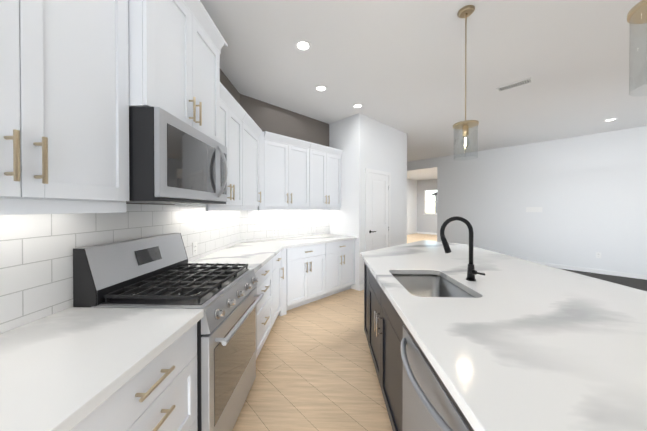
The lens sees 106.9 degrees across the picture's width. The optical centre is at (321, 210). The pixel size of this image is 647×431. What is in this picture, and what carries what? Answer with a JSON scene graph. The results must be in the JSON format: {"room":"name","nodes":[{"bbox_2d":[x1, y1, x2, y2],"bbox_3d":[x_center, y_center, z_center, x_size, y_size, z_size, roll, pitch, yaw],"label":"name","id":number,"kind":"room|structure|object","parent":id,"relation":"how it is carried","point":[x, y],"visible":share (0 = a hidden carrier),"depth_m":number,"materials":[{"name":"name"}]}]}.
{"room":"kitchen","nodes":[
{"label":"kitchen","id":0,"kind":"room"},
{"bbox_2d":[126,69,239,205],"bbox_3d":[-1.310,-0.113,0.086,0.100,3.000,6.670,0,0,2],"label":"wall","id":1,"kind":"structure","parent":0,"point":[226,83],"depth_m":2.95,"materials":[{"name":"grey paint"}]},
{"bbox_2d":[0,0,128,214],"bbox_3d":[-1.052,-0.603,0.741,0.333,1.230,0.805,0,0,2],"label":"upper cabinet","id":2,"kind":"object","parent":1,"relation":"attached to","point":[64,106],"visible":1,"depth_m":0.87,"materials":[{"name":"white wood"}]},
{"bbox_2d":[0,204,240,333],"bbox_3d":[-1.252,0.677,0.165,0.008,1.419,6.420,0,0,2],"label":"wall tile","id":3,"kind":"structure","parent":1,"relation":"attached to","point":[36,266],"depth_m":1.13,"materials":[{"name":"white tile"}]},
{"bbox_2d":[192,242,196,255],"bbox_3d":[-1.174,0.351,2.221,0.010,0.120,0.075,0,0,2],"label":"outlet","id":4,"kind":"object","parent":3,"relation":"attached to","point":[194,248],"visible":1,"depth_m":2.21,"materials":[{"name":"white plastic"}]},
{"bbox_2d":[128,0,227,142],"bbox_3d":[-0.985,-0.923,1.525,0.413,0.840,0.864,0,0,2],"label":"upper cabinet","id":5,"kind":"object","parent":1,"relation":"attached to","point":[175,46],"visible":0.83,"depth_m":1.39,"materials":[{"name":"white wood"}]},
{"bbox_2d":[126,107,227,203],"bbox_3d":[-0.943,-0.274,1.529,0.498,0.451,0.758,0,0,2],"label":"over-the-range microwave","id":6,"kind":"object","parent":5,"relation":"attached to","point":[173,159],"visible":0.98,"depth_m":1.24,"materials":[{"name":"silver metal"}]},
{"bbox_2d":[175,82,245,210],"bbox_3d":[-1.000,-0.534,2.262,0.333,1.070,0.697,0,0,2],"label":"upper cabinet","id":7,"kind":"object","parent":1,"relation":"attached to","point":[232,112],"visible":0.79,"depth_m":2.32,"materials":[{"name":"white wood"}]},
{"bbox_2d":[241,112,261,210],"bbox_3d":[-0.978,-0.539,2.918,0.333,1.070,0.610,0,0,2],"label":"upper cabinet","id":8,"kind":"object","parent":1,"relation":"attached to","point":[251,131],"visible":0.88,"depth_m":2.87,"materials":[{"name":"white wood"}]},
{"bbox_2d":[240,94,328,242],"bbox_3d":[-0.558,-0.141,3.987,1.830,3.000,0.100,0,1,-43],"label":"wall","id":9,"kind":"structure","parent":0,"point":[267,117],"depth_m":3.87,"materials":[{"name":"grey paint"}]},
{"bbox_2d":[258,131,263,209],"bbox_3d":[-0.919,-0.542,3.357,0.075,1.070,0.300,0,1,-43],"label":"upper cabinet","id":10,"kind":"object","parent":9,"relation":"attached to","point":[261,167],"visible":0.42,"depth_m":3.25,"materials":[{"name":"white wood"}]},
{"bbox_2d":[241,210,329,242],"bbox_3d":[-0.499,0.192,3.970,1.760,0.504,0.008,0,1,-43],"label":"wall tile","id":11,"kind":"structure","parent":9,"relation":"attached to","point":[257,225],"depth_m":3.84,"materials":[{"name":"white tile"}]},
{"bbox_2d":[264,131,310,209],"bbox_3d":[-0.581,-0.544,3.646,0.810,1.070,0.340,0,1,-43],"label":"upper cabinet","id":12,"kind":"object","parent":9,"relation":"attached to","point":[286,172],"visible":0.9,"depth_m":3.52,"materials":[{"name":"white wood"}]},
{"bbox_2d":[309,142,342,209],"bbox_3d":[-0.010,-0.548,4.179,0.747,1.070,0.340,0,1,-43],"label":"upper cabinet","id":13,"kind":"object","parent":9,"relation":"attached to","point":[324,177],"visible":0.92,"depth_m":4.05,"materials":[{"name":"white wood"}]},
{"bbox_2d":[232,233,436,430],"bbox_3d":[6.602,1.388,6.798,16.100,0.100,20.800,0,0,2],"label":"floor","id":14,"kind":"structure","parent":0,"point":[315,369],"depth_m":2.00,"materials":[{"name":"brown wood"}]},
{"bbox_2d":[70,323,197,430],"bbox_3d":[-0.889,0.945,0.847,0.660,0.874,0.605,0,0,2],"label":"base cabinet","id":15,"kind":"object","parent":14,"relation":"on","point":[158,392],"visible":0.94,"depth_m":0.88,"materials":[{"name":"white wood"}]},
{"bbox_2d":[73,233,263,430],"bbox_3d":[-0.827,0.779,1.533,0.738,1.195,0.756,0,0,2],"label":"range","id":16,"kind":"object","parent":14,"relation":"on","point":[158,271],"visible":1,"depth_m":1.33,"materials":[{"name":"silver metal"}]},
{"bbox_2d":[255,259,271,358],"bbox_3d":[-0.841,0.934,2.272,0.660,0.874,0.703,0,0,2],"label":"base cabinet","id":17,"kind":"object","parent":14,"relation":"on","point":[263,274],"visible":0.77,"depth_m":2.30,"materials":[{"name":"white wood"}]},
{"bbox_2d":[272,251,283,325],"bbox_3d":[-0.821,0.930,2.865,0.660,0.874,0.478,0,0,2],"label":"base cabinet","id":18,"kind":"object","parent":14,"relation":"on","point":[276,283],"visible":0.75,"depth_m":2.84,"materials":[{"name":"white wood"}]},
{"bbox_2d":[278,249,286,315],"bbox_3d":[-0.712,0.926,3.351,0.095,0.874,0.622,0,1,-43],"label":"base cabinet","id":19,"kind":"object","parent":14,"relation":"on","point":[283,311],"visible":0.23,"depth_m":3.12,"materials":[{"name":"white wood"}]},
{"bbox_2d":[286,243,325,310],"bbox_3d":[-0.398,0.924,3.605,0.705,0.874,0.660,0,1,-43],"label":"base cabinet","id":20,"kind":"object","parent":14,"relation":"on","point":[306,273],"visible":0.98,"depth_m":3.37,"materials":[{"name":"white wood"}]},
{"bbox_2d":[189,234,356,272],"bbox_3d":[-0.290,0.469,3.239,1.706,0.038,2.684,0,0,2],"label":"countertop","id":21,"kind":"structure","parent":20,"relation":"on","point":[256,255],"depth_m":2.80,"materials":[{"name":"stone"}]},
{"bbox_2d":[321,239,354,298],"bbox_3d":[0.119,0.921,4.087,0.700,0.874,0.659,0,1,-43],"label":"base cabinet","id":22,"kind":"object","parent":14,"relation":"on","point":[340,266],"visible":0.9,"depth_m":3.86,"materials":[{"name":"white wood"}]},
{"bbox_2d":[364,262,368,344],"bbox_3d":[0.737,0.933,2.401,0.585,0.874,0.304,0,0,2],"label":"base cabinet","id":23,"kind":"object","parent":14,"relation":"on","point":[366,299],"visible":0.21,"depth_m":2.46,"materials":[{"name":"black"}]},
{"bbox_2d":[369,270,402,430],"bbox_3d":[0.694,0.938,1.705,0.624,0.874,1.083,0,0,2],"label":"base cabinet","id":24,"kind":"object","parent":14,"relation":"on","point":[385,329],"visible":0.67,"depth_m":1.54,"materials":[{"name":"black wood"}]},
{"bbox_2d":[401,322,473,430],"bbox_3d":[0.643,0.939,0.856,0.658,0.860,0.603,0,0,2],"label":"dishwasher","id":25,"kind":"object","parent":14,"relation":"on","point":[429,403],"visible":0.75,"depth_m":0.87,"materials":[{"name":"silver metal"}]},
{"bbox_3d":[-0.915,0.950,0.095,0.660,0.874,0.896,0,0,2],"label":"base cabinet","id":26,"kind":"object","parent":14,"relation":"on","visible":0},
{"bbox_2d":[0,307,203,430],"bbox_3d":[-0.927,0.493,-0.054,0.656,0.038,2.407,0,0,2],"label":"countertop","id":27,"kind":"structure","parent":26,"relation":"on","point":[69,369],"depth_m":0.77,"materials":[{"name":"stone"}]},
{"bbox_3d":[1.274,0.942,1.124,0.565,0.874,4.845,0,0,2],"label":"kitchen island","id":28,"kind":"object","parent":14,"relation":"on","visible":0},
{"bbox_2d":[361,240,646,430],"bbox_3d":[1.115,0.484,1.163,1.487,0.038,4.979,0,0,2],"label":"island countertop","id":29,"kind":"structure","parent":28,"relation":"on","point":[517,344],"depth_m":0.88,"materials":[{"name":"stone"}]},
{"bbox_2d":[392,274,475,297],"bbox_3d":[0.697,0.609,1.579,0.450,0.215,0.640,0,0,2],"label":"sink bowl","id":30,"kind":"object","parent":29,"relation":"attached to","point":[427,285],"visible":0.12,"depth_m":1.86,"materials":[{"name":"silver metal"}]},
{"bbox_2d":[440,216,484,280],"bbox_3d":[0.904,0.250,1.543,0.232,0.423,0.172,0,0,2],"label":"faucet","id":31,"kind":"object","parent":29,"relation":"on","point":[472,272],"visible":1,"depth_m":1.59,"materials":[{"name":"black metal"}]},
{"bbox_2d":[329,113,406,290],"bbox_3d":[0.952,-0.148,4.906,1.640,3.000,0.820,0,1,-43],"label":"wall","id":32,"kind":"structure","parent":0,"point":[362,141],"depth_m":4.31,"materials":[{"name":"white paint"}]},
{"bbox_2d":[359,284,363,290],"bbox_3d":[1.229,1.304,4.605,1.620,0.100,0.018,0,1,-43],"label":"baseboard","id":33,"kind":"structure","parent":32,"relation":"attached to","point":[361,287],"depth_m":4.07,"materials":[{"name":"white wood"}]},
{"bbox_2d":[365,168,390,251],"bbox_3d":[1.061,0.309,4.404,0.794,2.092,0.066,0,1,-43],"label":"door","id":34,"kind":"structure","parent":32,"relation":"attached to","point":[377,207],"depth_m":4.39,"materials":[{"name":"white wood"}]},
{"bbox_2d":[407,179,416,232],"bbox_3d":[3.451,-0.199,11.880,5.454,3.000,0.100,0,1,-43],"label":"wall","id":35,"kind":"structure","parent":0,"point":[411,205],"depth_m":13.21,"materials":[{"name":"white paint"}]},
{"bbox_2d":[200,0,646,179],"bbox_3d":[6.602,-1.712,6.775,16.100,0.100,20.800,0,0,2],"label":"ceiling","id":36,"kind":"structure","parent":0,"point":[399,65],"depth_m":2.68,"materials":[{"name":"white paint"}]},
{"bbox_2d":[294,39,311,51],"bbox_3d":[-0.184,-1.626,2.370,0.176,0.006,0.176,0,0,2],"label":"recessed light","id":37,"kind":"object","parent":36,"relation":"in","point":[302,45],"visible":1,"depth_m":2.36,"materials":[{"name":"white"}]},
{"bbox_2d":[315,85,327,91],"bbox_3d":[-0.010,-1.632,3.210,0.176,0.006,0.176,0,0,2],"label":"recessed light","id":38,"kind":"object","parent":36,"relation":"in","point":[321,88],"visible":1,"depth_m":3.21,"materials":[{"name":"white"}]},
{"bbox_2d":[352,104,362,108],"bbox_3d":[0.560,-1.636,3.758,0.176,0.006,0.176,0,0,2],"label":"recessed light","id":39,"kind":"object","parent":36,"relation":"in","point":[356,106],"visible":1,"depth_m":3.76,"materials":[{"name":"white"}]},
{"bbox_2d":[453,5,478,160],"bbox_3d":[1.175,-1.026,1.961,0.182,1.200,0.182,0,0,2],"label":"pendant light","id":40,"kind":"object","parent":36,"relation":"hanging from","point":[465,12],"visible":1,"depth_m":1.96,"materials":[{"name":"clear glass"}]},
{"bbox_2d":[496,77,532,91],"bbox_3d":[2.504,-1.631,3.124,0.160,0.010,0.360,0,1,-43],"label":"ceiling vent","id":41,"kind":"object","parent":36,"relation":"in","point":[515,84],"visible":1,"depth_m":3.12,"materials":[{"name":"white metal"}]},
{"bbox_2d":[603,118,617,121],"bbox_3d":[5.218,-1.641,4.341,0.176,0.006,0.176,0,0,2],"label":"recessed light","id":42,"kind":"object","parent":36,"relation":"in","point":[611,119],"visible":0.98,"depth_m":4.32,"materials":[{"name":"white"}]},
{"bbox_2d":[627,0,646,95],"bbox_3d":[1.156,-1.018,0.791,0.182,1.200,0.182,0,0,2],"label":"pendant light","id":43,"kind":"object","parent":36,"relation":"hanging from","point":[637,13],"visible":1,"depth_m":0.85,"materials":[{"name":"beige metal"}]},
{"bbox_2d":[417,179,436,232],"bbox_3d":[6.995,-0.200,12.023,0.120,3.000,4.730,0,1,-43],"label":"wall","id":44,"kind":"structure","parent":0,"point":[426,223],"depth_m":13.33,"materials":[{"name":"white paint"}]},
{"bbox_2d":[417,232,436,234],"bbox_3d":[6.959,1.250,11.973,0.015,0.100,4.490,0,1,-43],"label":"baseboard","id":45,"kind":"structure","parent":44,"relation":"attached to","point":[417,232],"depth_m":13.21,"materials":[{"name":"white wood"}]},
{"bbox_2d":[424,189,436,214],"bbox_3d":[5.965,-0.463,13.072,0.150,1.350,0.850,0,1,-43],"label":"window","id":46,"kind":"structure","parent":44,"relation":"in","point":[425,203],"depth_m":13.31,"materials":[{"name":"white"}]},
{"bbox_2d":[407,126,646,274],"bbox_3d":[5.501,-0.153,5.612,0.110,3.000,7.600,0,1,-43],"label":"wall","id":47,"kind":"structure","parent":0,"point":[587,194],"depth_m":5.58,"materials":[{"name":"white paint"}]},
{"bbox_2d":[526,207,541,211],"bbox_3d":[5.182,-0.028,5.864,0.012,0.099,0.276,0,1,-43],"label":"switch plate","id":48,"kind":"object","parent":47,"relation":"attached to","point":[533,209],"visible":1,"depth_m":5.86,"materials":[{"name":"white plastic"}]},
{"bbox_2d":[532,261,646,279],"bbox_3d":[5.834,1.300,5.174,0.015,0.100,6.490,0,1,-43],"label":"baseboard","id":49,"kind":"structure","parent":47,"relation":"attached to","point":[591,270],"depth_m":5.11,"materials":[{"name":"white wood"}]},
{"bbox_2d":[559,268,646,290],"bbox_3d":[5.500,1.352,4.048,2.030,0.012,6.300,0,1,-43],"label":"floor","id":50,"kind":"structure","parent":0,"point":[639,284],"depth_m":4.67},
{"label":"outside","id":51,"kind":"structure","parent":0,"visible":0},
{"bbox_3d":[22.196,1.529,25.194,39.700,0.050,40.000,0,1,-43],"label":"ground","id":52,"kind":"structure","parent":51,"visible":0},
{"bbox_2d":[431,192,436,212],"bbox_3d":[18.481,-1.131,23.072,12.400,5.300,10.800,0,1,-43],"label":"house","id":53,"kind":"structure","parent":52,"relation":"on","point":[435,194],"depth_m":22.54,"materials":[{"name":"grey"}]}
]}

